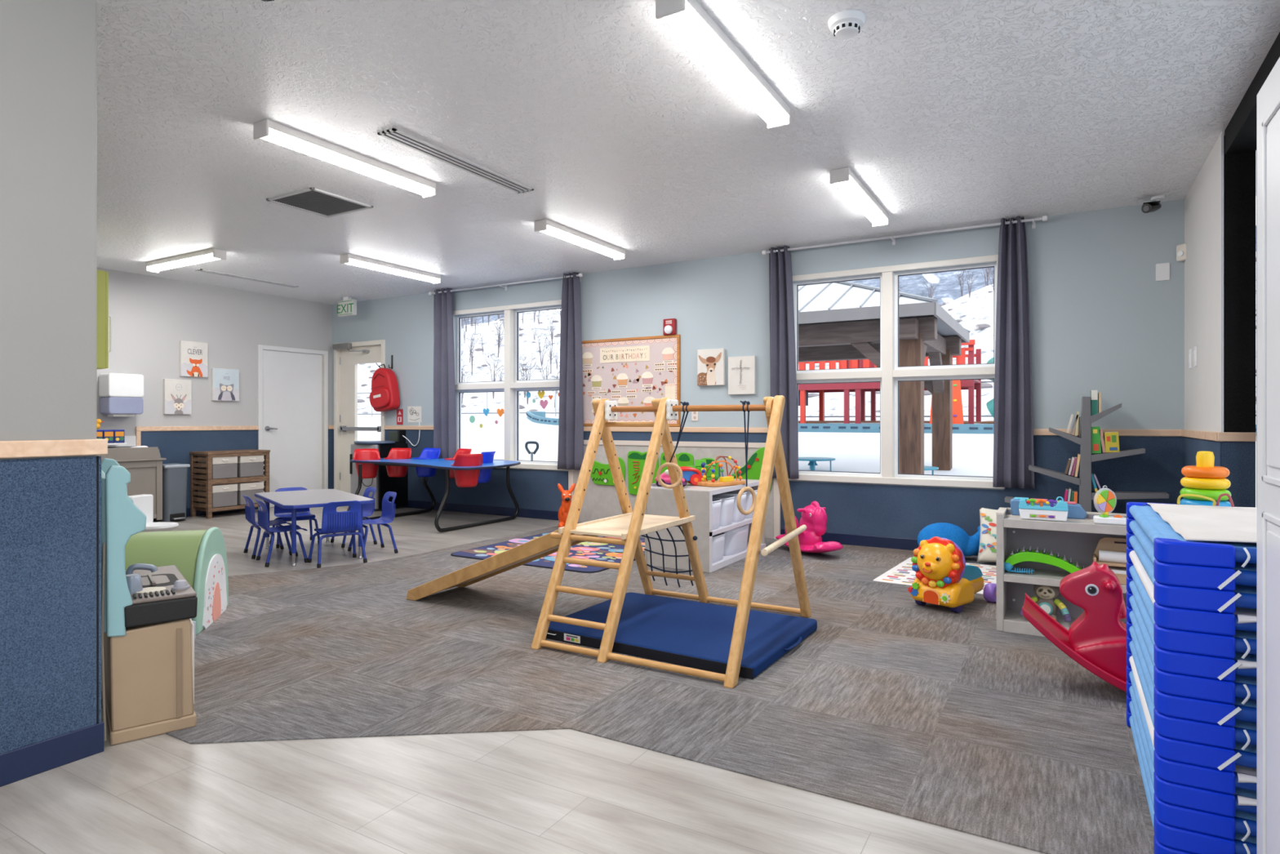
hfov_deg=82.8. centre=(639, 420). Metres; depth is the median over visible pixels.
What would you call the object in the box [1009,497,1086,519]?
toy
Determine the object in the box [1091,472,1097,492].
picture book
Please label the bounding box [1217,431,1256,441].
trim
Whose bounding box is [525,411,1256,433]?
play area border
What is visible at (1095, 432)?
print
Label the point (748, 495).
storage bin
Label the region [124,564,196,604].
countertop
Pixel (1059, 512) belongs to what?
toy
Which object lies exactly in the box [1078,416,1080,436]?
picture book
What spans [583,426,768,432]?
trim
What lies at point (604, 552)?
rug
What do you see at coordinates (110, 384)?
cover
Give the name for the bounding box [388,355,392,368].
wall hook
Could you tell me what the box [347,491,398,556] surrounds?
chair
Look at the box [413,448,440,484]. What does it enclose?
seat
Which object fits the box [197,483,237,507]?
fabric bin
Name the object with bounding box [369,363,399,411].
backpack
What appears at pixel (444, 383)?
curtain
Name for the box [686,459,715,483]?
tower
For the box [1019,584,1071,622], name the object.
toy
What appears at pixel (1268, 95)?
door
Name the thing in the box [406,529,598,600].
slide
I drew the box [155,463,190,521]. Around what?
bin
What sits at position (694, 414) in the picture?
wall outlet
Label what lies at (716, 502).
storage bin
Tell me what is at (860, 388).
playground structure
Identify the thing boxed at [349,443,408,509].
mini fridge
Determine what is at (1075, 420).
picture book
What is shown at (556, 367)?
bare shrub
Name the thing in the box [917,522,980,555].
plush
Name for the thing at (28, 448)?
trim
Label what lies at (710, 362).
picture
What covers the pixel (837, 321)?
pavilion
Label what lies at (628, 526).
climbing frame
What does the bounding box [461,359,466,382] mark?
bare shrub
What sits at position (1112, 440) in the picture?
print
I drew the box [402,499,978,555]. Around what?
baseboard
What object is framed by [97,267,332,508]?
wall
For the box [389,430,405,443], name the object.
control box
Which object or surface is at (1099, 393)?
picture book
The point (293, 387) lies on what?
door
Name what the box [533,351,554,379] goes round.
bare shrub
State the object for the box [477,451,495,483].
seat
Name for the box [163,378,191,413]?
picture
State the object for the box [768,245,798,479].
curtain
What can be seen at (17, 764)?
baseboard
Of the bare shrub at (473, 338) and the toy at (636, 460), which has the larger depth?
the bare shrub at (473, 338)
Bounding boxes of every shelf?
[189,448,270,518]
[712,517,752,530]
[712,542,763,564]
[995,506,1127,636]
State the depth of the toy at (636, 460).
7.61 m
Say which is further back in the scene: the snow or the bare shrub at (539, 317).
the bare shrub at (539, 317)
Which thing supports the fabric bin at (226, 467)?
on the shelf at (207, 480)
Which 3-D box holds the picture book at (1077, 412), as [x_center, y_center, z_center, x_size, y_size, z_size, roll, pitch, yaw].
[3.266,0.022,5.430,0.028,0.182,0.151,0,0,30]
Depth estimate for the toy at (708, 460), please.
7.17 m
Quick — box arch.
[124,526,228,634]
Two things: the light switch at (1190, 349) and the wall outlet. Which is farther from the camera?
the wall outlet
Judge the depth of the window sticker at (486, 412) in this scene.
8.83 m
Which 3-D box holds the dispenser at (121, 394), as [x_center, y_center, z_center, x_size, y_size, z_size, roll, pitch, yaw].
[-5.551,-0.273,7.778,0.220,0.455,0.340,0,0,30]
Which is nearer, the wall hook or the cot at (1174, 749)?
the cot at (1174, 749)
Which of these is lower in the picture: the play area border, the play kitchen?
the play kitchen
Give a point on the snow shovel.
(526, 443)
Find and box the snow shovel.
[524,440,538,460]
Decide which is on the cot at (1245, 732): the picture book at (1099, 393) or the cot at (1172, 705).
the cot at (1172, 705)
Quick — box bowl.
[140,527,174,532]
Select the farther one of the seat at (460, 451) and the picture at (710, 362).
the seat at (460, 451)
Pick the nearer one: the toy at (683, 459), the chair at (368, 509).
the chair at (368, 509)
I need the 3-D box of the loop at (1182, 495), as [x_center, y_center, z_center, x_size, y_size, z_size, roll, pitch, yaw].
[1.945,0.276,2.536,0.108,0.041,0.047,0,0,30]
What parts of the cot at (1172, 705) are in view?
corner leg, corner leg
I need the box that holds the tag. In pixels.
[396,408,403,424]
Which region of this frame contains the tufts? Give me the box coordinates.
[357,257,1256,412]
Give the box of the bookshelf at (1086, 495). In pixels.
[1004,396,1168,511]
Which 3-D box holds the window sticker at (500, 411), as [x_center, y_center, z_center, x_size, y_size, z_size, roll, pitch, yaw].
[-1.675,-0.096,8.716,0.112,0.103,0.002,0,0,30]
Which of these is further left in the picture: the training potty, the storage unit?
the training potty
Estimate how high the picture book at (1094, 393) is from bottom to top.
0.186 m
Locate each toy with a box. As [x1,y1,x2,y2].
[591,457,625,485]
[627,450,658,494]
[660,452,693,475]
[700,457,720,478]
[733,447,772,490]
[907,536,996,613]
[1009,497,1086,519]
[1018,496,1067,521]
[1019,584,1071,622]
[1093,489,1126,524]
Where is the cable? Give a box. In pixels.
[402,422,420,445]
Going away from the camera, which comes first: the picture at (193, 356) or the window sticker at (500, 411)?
the picture at (193, 356)
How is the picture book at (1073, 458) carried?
on the bookshelf at (1086, 495)
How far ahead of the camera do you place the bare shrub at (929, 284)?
43.36 m
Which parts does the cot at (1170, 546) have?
corner leg, corner leg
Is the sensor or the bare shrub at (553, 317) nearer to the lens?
the sensor
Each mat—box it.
[546,591,817,679]
[873,557,996,594]
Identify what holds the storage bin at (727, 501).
on the storage unit
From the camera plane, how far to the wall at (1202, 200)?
4.56 m
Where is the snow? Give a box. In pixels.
[357,414,1256,506]
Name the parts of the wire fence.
post, post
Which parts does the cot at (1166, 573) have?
corner leg, corner leg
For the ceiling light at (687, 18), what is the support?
attached to the ceiling
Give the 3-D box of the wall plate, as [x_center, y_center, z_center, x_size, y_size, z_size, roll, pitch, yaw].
[3.872,-1.102,5.378,0.084,0.128,0.008,0,0,30]
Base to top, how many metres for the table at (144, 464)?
0.795 m
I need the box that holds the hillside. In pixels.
[357,251,1256,417]
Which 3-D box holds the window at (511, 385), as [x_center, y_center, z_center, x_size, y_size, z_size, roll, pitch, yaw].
[-1.534,-0.400,8.587,1.880,1.910,0.160,0,0,30]
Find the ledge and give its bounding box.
[107,442,126,444]
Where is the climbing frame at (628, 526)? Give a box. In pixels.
[530,395,811,688]
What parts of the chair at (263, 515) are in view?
leg, leg, leg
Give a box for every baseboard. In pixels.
[0,720,103,786]
[153,506,257,520]
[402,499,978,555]
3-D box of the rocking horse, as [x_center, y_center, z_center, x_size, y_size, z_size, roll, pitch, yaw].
[2.147,0.855,2.892,1.096,0.522,0.300,0,0,30]
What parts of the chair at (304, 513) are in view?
leg, leg, leg, leg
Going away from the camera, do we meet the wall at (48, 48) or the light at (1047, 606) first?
the wall at (48, 48)
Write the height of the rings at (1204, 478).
0.372 m
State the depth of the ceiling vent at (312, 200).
5.37 m
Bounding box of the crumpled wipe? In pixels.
[131,445,148,447]
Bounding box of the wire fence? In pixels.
[357,374,1256,417]
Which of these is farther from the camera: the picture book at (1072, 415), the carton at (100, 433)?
the carton at (100, 433)
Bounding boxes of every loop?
[1177,493,1216,506]
[1216,493,1234,506]
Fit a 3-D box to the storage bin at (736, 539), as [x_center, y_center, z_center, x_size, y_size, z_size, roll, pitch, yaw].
[0.685,0.964,5.988,0.352,0.211,0.474,0,0,30]
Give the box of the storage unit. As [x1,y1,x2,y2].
[644,478,765,572]
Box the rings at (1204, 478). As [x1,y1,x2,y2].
[1179,450,1231,506]
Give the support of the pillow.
on the floor at (929, 713)
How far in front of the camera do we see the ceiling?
3.99 m
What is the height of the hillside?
9.318 m
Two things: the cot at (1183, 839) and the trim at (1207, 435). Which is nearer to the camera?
the cot at (1183, 839)
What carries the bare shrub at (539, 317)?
on the hillside
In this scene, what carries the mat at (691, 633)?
on the floor at (929, 713)
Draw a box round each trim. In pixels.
[0,438,107,458]
[107,435,136,446]
[135,426,258,431]
[135,431,140,445]
[383,425,433,430]
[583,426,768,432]
[1033,428,1181,436]
[1181,429,1217,440]
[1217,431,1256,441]
[1220,133,1223,431]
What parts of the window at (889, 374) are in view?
sash, sash, casing, sill, sash, sash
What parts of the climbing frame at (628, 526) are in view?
leg, joint plate, leg, leg, joint plate, leg, leg, rail, leg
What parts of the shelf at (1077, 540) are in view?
panel, shelf, shelf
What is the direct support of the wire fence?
on the snow
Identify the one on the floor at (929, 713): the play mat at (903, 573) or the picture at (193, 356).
the play mat at (903, 573)
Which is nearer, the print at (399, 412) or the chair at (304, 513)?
the chair at (304, 513)
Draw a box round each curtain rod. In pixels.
[428,273,582,295]
[761,215,1048,254]
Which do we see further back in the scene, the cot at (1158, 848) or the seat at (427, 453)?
the seat at (427, 453)
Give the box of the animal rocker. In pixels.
[775,501,843,552]
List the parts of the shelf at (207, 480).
post, post, post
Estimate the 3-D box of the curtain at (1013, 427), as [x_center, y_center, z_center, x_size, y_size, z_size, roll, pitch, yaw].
[2.977,-0.540,5.787,0.296,2.150,0.099,0,0,30]
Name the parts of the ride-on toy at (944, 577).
hood door, seat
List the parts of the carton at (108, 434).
carton lid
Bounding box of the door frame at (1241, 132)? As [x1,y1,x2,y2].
[1224,31,1279,507]
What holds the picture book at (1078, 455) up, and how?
on the bookshelf at (1086, 495)
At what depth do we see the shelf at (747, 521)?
5.75 m
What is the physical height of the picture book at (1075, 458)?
0.136 m
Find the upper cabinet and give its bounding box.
[97,270,111,368]
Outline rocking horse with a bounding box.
[1022,560,1126,692]
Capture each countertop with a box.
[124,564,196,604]
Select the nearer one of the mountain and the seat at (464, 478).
the seat at (464, 478)
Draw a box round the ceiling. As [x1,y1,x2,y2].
[97,0,1279,304]
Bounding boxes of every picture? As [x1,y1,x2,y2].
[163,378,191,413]
[179,340,208,377]
[211,368,239,400]
[697,348,724,386]
[728,355,755,394]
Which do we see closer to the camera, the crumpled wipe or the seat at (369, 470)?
the crumpled wipe
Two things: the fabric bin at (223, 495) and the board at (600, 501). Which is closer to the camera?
the board at (600, 501)
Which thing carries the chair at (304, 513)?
on the floor at (556, 791)
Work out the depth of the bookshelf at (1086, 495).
5.32 m
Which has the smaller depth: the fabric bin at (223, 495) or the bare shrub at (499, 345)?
the fabric bin at (223, 495)
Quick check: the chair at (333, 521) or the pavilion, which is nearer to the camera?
the chair at (333, 521)
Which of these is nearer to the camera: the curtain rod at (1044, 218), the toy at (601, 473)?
the curtain rod at (1044, 218)
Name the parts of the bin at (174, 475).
bin lid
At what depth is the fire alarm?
7.40 m
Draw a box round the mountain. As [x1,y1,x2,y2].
[462,225,1256,324]
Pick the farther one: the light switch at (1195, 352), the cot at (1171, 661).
the light switch at (1195, 352)
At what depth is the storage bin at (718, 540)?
5.51 m
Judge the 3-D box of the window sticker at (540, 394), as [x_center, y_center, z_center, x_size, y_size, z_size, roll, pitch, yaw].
[-1.143,-0.300,8.407,0.106,0.098,0.002,0,0,30]
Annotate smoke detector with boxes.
[827,9,866,39]
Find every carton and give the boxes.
[97,429,102,439]
[99,429,114,443]
[113,429,124,443]
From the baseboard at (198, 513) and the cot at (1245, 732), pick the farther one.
the baseboard at (198, 513)
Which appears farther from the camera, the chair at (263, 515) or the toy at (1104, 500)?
the chair at (263, 515)
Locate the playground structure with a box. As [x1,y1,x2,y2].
[798,339,981,423]
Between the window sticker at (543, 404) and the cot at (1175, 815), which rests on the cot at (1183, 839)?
the cot at (1175, 815)
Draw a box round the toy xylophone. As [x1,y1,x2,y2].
[1004,546,1084,573]
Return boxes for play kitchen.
[101,457,197,745]
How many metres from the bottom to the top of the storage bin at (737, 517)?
0.231 m
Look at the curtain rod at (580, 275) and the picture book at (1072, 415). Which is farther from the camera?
the curtain rod at (580, 275)
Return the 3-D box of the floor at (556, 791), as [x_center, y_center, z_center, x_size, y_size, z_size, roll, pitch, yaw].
[-2.564,1.180,3.546,10.000,0.120,9.950,0,0,30]
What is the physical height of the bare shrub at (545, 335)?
2.193 m
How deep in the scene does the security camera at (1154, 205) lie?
5.22 m
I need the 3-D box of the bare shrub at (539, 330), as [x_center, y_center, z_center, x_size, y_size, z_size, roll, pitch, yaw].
[-5.722,-4.355,43.130,0.706,2.344,1.223,0,0,-43]
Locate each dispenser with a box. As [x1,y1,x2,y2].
[98,373,143,416]
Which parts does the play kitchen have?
panel, stove knob, cabinet door, handle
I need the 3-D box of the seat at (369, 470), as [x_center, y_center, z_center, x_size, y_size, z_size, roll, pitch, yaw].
[-3.209,0.550,8.539,0.314,0.434,0.300,0,0,-25]
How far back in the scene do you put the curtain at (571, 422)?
7.96 m
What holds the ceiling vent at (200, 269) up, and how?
in the ceiling
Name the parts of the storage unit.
panel, panel, panel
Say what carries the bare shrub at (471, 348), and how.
on the hillside
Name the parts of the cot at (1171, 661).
corner leg, corner leg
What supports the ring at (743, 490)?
hanging from the climbing frame at (628, 526)
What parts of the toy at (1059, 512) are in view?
lever, lever, lever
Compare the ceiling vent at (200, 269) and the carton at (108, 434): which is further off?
the ceiling vent at (200, 269)
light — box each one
[146,248,226,272]
[253,119,436,198]
[339,253,441,284]
[533,218,625,260]
[655,0,790,128]
[830,167,888,226]
[1038,602,1053,614]
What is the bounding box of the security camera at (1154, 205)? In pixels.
[1141,195,1165,213]
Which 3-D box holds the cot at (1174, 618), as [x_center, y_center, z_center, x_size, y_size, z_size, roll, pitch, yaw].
[1.788,0.490,2.117,0.555,0.054,1.032,0,0,30]
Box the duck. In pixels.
[97,418,103,429]
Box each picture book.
[1063,488,1067,501]
[1064,458,1071,474]
[1066,413,1073,432]
[1066,487,1071,501]
[1067,457,1074,475]
[1070,417,1077,434]
[1070,489,1074,501]
[1071,457,1077,475]
[1073,490,1077,503]
[1074,411,1079,435]
[1074,453,1079,476]
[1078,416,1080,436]
[1090,390,1097,415]
[1091,426,1101,453]
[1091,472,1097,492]
[1093,473,1101,490]
[1097,391,1101,413]
[1098,429,1106,453]
[1103,431,1119,452]
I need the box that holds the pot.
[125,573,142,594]
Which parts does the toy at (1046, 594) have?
striped arm, striped arm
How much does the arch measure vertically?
0.526 m
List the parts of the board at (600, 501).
trim, trim, trim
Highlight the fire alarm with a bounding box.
[662,318,676,335]
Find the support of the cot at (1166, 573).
on the cot at (1167, 595)
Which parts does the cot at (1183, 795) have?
corner leg, corner leg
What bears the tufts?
on the hillside
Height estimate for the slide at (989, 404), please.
1.761 m
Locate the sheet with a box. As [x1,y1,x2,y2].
[1146,502,1257,542]
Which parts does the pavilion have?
post, post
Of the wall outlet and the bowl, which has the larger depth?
the wall outlet
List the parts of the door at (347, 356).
closer arm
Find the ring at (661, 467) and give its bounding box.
[656,401,688,488]
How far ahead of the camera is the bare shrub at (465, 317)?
55.51 m
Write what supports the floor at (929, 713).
on the floor at (556, 791)
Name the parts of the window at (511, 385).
sash, sash, casing, sill, sash, sash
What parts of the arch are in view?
floral panel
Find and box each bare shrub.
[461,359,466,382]
[461,366,471,404]
[462,325,467,340]
[463,317,468,331]
[466,337,478,375]
[467,331,478,362]
[475,331,484,353]
[484,351,504,398]
[493,318,503,344]
[494,326,503,357]
[499,314,504,329]
[519,351,537,404]
[519,360,535,397]
[528,320,539,340]
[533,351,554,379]
[535,311,540,327]
[535,329,551,364]
[542,313,555,346]
[545,335,555,373]
[550,316,557,336]
[552,367,559,408]
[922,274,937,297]
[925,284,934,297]
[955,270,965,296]
[963,269,978,297]
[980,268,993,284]
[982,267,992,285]
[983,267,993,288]
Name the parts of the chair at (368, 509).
leg, leg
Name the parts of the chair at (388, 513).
leg, leg, leg, leg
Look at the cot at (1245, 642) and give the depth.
1.78 m
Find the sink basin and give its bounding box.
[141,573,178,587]
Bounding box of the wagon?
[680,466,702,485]
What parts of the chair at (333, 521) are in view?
leg, leg, leg, leg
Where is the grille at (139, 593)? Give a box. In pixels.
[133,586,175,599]
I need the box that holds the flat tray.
[353,440,395,444]
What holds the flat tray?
on the mini fridge
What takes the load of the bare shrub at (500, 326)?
on the hillside
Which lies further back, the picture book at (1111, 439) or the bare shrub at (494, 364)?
the bare shrub at (494, 364)
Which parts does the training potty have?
tank, seat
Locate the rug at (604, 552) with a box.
[450,530,644,573]
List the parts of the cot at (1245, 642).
corner leg, corner leg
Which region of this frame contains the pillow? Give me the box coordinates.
[977,506,997,561]
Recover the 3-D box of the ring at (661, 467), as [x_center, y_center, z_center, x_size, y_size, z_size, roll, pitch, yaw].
[0.195,0.134,3.925,0.210,0.473,0.095,0,0,42]
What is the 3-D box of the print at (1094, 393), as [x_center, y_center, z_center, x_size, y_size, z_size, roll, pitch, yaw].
[3.321,-0.131,5.308,0.040,0.185,0.003,0,0,30]
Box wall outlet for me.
[691,411,697,421]
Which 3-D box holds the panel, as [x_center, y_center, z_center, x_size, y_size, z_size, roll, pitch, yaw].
[3.320,-0.763,4.019,0.135,1.654,0.012,0,0,30]
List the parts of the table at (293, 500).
leg, leg, leg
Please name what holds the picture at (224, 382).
attached to the wall at (150, 315)
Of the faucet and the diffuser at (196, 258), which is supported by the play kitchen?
the faucet
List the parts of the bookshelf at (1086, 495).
branch shelf, branch shelf, branch shelf, branch shelf, branch shelf, branch shelf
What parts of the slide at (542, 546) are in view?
rail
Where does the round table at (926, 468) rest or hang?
on the snow
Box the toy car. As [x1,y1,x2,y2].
[654,469,687,486]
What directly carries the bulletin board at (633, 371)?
attached to the wall at (1101, 320)
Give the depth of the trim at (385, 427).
9.35 m
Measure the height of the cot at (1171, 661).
0.054 m
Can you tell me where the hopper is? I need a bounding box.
[557,483,575,527]
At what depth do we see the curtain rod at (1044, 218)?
6.17 m
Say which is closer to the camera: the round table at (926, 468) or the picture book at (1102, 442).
the picture book at (1102, 442)
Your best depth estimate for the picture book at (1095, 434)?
5.30 m
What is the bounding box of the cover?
[98,373,143,397]
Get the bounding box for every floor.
[0,506,1044,853]
[101,521,1154,853]
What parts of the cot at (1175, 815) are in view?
corner leg, corner leg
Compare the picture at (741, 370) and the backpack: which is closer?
the picture at (741, 370)
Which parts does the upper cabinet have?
door, handle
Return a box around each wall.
[0,0,101,753]
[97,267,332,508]
[331,199,1184,539]
[1182,130,1224,498]
[1222,441,1255,506]
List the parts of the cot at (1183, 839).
corner leg, corner leg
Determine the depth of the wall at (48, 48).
2.33 m
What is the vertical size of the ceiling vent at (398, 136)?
0.009 m
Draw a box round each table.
[97,446,166,519]
[254,488,374,566]
[346,457,520,532]
[798,457,835,471]
[924,466,938,474]
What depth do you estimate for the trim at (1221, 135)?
4.05 m
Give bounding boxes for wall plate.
[1155,262,1169,280]
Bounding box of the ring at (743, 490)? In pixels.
[736,400,755,515]
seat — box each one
[352,448,380,486]
[383,448,411,476]
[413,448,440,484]
[444,448,471,478]
[451,453,482,487]
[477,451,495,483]
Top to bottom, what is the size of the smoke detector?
0.058 m
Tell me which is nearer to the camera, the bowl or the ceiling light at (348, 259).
the bowl
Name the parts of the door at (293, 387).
handle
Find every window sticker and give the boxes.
[469,415,475,422]
[483,408,488,416]
[497,408,503,417]
[525,391,530,397]
[537,391,544,398]
[539,400,547,408]
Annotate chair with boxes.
[242,494,292,559]
[255,498,307,567]
[269,487,319,548]
[307,500,367,568]
[330,486,377,547]
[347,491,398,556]
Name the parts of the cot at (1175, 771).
corner leg, corner leg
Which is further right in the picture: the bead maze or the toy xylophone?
the toy xylophone
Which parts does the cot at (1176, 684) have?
corner leg, corner leg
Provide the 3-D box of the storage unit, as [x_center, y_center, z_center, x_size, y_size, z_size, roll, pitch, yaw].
[0.567,0.804,5.966,0.558,0.624,1.146,0,0,30]
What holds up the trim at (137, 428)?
attached to the wall at (150, 315)
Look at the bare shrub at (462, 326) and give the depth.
50.70 m
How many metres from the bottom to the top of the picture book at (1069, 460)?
0.110 m
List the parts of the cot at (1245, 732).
corner leg, corner leg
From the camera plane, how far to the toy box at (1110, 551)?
3.69 m
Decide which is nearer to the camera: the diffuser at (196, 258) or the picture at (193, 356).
the diffuser at (196, 258)
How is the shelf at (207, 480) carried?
on the floor at (556, 791)
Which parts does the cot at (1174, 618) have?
corner leg, corner leg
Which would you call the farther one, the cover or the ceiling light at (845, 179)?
the cover
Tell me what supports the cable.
attached to the control box at (397, 436)
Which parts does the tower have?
bead post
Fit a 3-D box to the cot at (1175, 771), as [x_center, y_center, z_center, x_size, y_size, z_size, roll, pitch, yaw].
[1.788,0.870,2.117,0.555,0.054,1.032,0,0,30]
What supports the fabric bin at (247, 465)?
on the shelf at (207, 480)
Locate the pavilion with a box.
[798,281,970,474]
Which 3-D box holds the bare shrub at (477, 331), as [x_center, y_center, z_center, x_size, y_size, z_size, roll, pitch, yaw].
[-10.211,-4.998,46.794,0.642,1.620,0.416,0,0,43]
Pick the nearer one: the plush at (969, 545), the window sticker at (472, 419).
the plush at (969, 545)
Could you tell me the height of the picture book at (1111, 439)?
0.150 m
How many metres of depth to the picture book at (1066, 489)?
5.40 m
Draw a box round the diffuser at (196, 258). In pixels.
[146,253,219,271]
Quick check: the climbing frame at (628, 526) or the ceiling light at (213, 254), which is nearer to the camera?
the climbing frame at (628, 526)
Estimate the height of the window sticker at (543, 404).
0.109 m
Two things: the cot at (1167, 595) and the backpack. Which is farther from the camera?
the backpack
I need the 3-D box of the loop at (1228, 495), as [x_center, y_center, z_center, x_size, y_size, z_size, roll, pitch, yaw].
[2.013,0.272,2.500,0.048,0.048,0.031,0,0,44]
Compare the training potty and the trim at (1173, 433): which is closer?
the trim at (1173, 433)
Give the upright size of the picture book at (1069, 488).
0.122 m
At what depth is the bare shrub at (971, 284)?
39.60 m
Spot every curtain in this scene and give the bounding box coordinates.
[433,288,456,457]
[557,271,583,470]
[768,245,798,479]
[992,216,1035,488]
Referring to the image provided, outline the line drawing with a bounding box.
[407,406,422,422]
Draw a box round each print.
[397,410,401,422]
[1091,390,1097,399]
[1093,429,1098,450]
[1106,435,1117,450]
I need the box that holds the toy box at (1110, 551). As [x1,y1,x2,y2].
[1092,537,1127,584]
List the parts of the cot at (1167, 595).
corner leg, corner leg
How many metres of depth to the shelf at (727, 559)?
5.73 m
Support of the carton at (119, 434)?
on the ledge
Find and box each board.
[568,440,780,539]
[582,334,679,426]
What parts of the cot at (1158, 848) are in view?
corner leg, corner leg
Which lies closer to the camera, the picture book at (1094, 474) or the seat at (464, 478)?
the picture book at (1094, 474)
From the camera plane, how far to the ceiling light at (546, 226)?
6.25 m
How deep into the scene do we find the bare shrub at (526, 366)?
33.94 m
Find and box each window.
[453,299,568,470]
[788,254,1004,488]
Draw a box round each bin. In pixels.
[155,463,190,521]
[197,456,237,479]
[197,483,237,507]
[235,481,263,504]
[236,455,263,477]
[712,494,734,526]
[712,497,721,529]
[712,532,725,563]
[715,490,746,522]
[723,524,749,555]
[734,488,757,518]
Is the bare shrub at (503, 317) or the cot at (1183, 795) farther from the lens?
the bare shrub at (503, 317)
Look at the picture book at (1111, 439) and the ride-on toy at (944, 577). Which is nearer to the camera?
the ride-on toy at (944, 577)
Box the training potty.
[128,493,178,532]
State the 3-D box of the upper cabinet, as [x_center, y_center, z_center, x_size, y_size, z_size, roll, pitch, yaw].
[-4.702,-0.795,5.856,0.980,0.770,0.392,0,0,30]
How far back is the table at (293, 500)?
5.90 m
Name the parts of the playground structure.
post, post, post, post, post, post, picket panel, handrail, picket panel, handrail, tower rail, post, post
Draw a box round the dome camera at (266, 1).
[261,0,274,2]
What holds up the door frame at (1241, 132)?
in the wall at (1202, 200)
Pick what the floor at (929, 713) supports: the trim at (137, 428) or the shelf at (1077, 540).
the shelf at (1077, 540)
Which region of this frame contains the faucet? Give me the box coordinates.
[125,563,157,574]
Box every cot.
[1126,502,1257,568]
[1126,517,1257,591]
[1126,532,1257,613]
[1126,546,1257,635]
[1126,561,1257,658]
[1126,576,1257,681]
[1126,591,1257,704]
[1126,605,1257,726]
[1126,620,1257,750]
[1126,635,1257,771]
[1126,649,1257,794]
[1126,665,1257,817]
[1126,680,1257,841]
[1126,694,1257,853]
[1126,709,1195,853]
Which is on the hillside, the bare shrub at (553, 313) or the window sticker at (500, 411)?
the bare shrub at (553, 313)
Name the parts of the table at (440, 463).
leg frame, support rail, leg frame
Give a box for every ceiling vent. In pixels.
[195,268,298,287]
[266,186,373,217]
[377,128,533,193]
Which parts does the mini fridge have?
door handle, fridge door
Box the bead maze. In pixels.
[697,455,745,486]
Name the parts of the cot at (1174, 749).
corner leg, corner leg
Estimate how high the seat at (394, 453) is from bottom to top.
0.338 m
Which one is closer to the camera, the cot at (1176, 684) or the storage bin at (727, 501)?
the cot at (1176, 684)
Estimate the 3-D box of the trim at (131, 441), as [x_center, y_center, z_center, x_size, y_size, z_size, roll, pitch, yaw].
[-5.951,0.223,7.289,0.020,0.115,1.612,0,0,30]
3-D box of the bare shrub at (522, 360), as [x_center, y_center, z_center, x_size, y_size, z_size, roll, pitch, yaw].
[-5.606,-2.060,35.789,0.557,2.007,1.045,0,0,40]
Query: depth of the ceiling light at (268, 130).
4.31 m
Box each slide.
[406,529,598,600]
[986,357,993,417]
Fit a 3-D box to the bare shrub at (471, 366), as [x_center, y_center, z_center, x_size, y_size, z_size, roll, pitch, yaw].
[-8.629,-1.702,35.610,0.760,1.919,0.492,0,0,3]
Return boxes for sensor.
[1176,243,1186,261]
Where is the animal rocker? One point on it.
(814, 517)
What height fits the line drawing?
0.205 m
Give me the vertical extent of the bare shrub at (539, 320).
1.501 m
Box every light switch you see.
[1188,348,1191,368]
[1193,345,1197,366]
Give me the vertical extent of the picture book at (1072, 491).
0.107 m
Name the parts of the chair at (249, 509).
leg, leg, leg, leg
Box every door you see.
[257,344,328,509]
[332,339,385,493]
[1257,57,1279,853]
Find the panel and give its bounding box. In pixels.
[1224,150,1255,432]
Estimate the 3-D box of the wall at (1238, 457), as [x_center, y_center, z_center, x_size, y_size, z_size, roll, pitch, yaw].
[3.317,0.568,4.024,0.145,0.905,0.008,0,0,30]
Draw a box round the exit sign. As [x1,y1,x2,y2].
[337,297,356,316]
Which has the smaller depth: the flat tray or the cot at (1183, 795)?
the cot at (1183, 795)
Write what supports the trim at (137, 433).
attached to the wall at (150, 315)

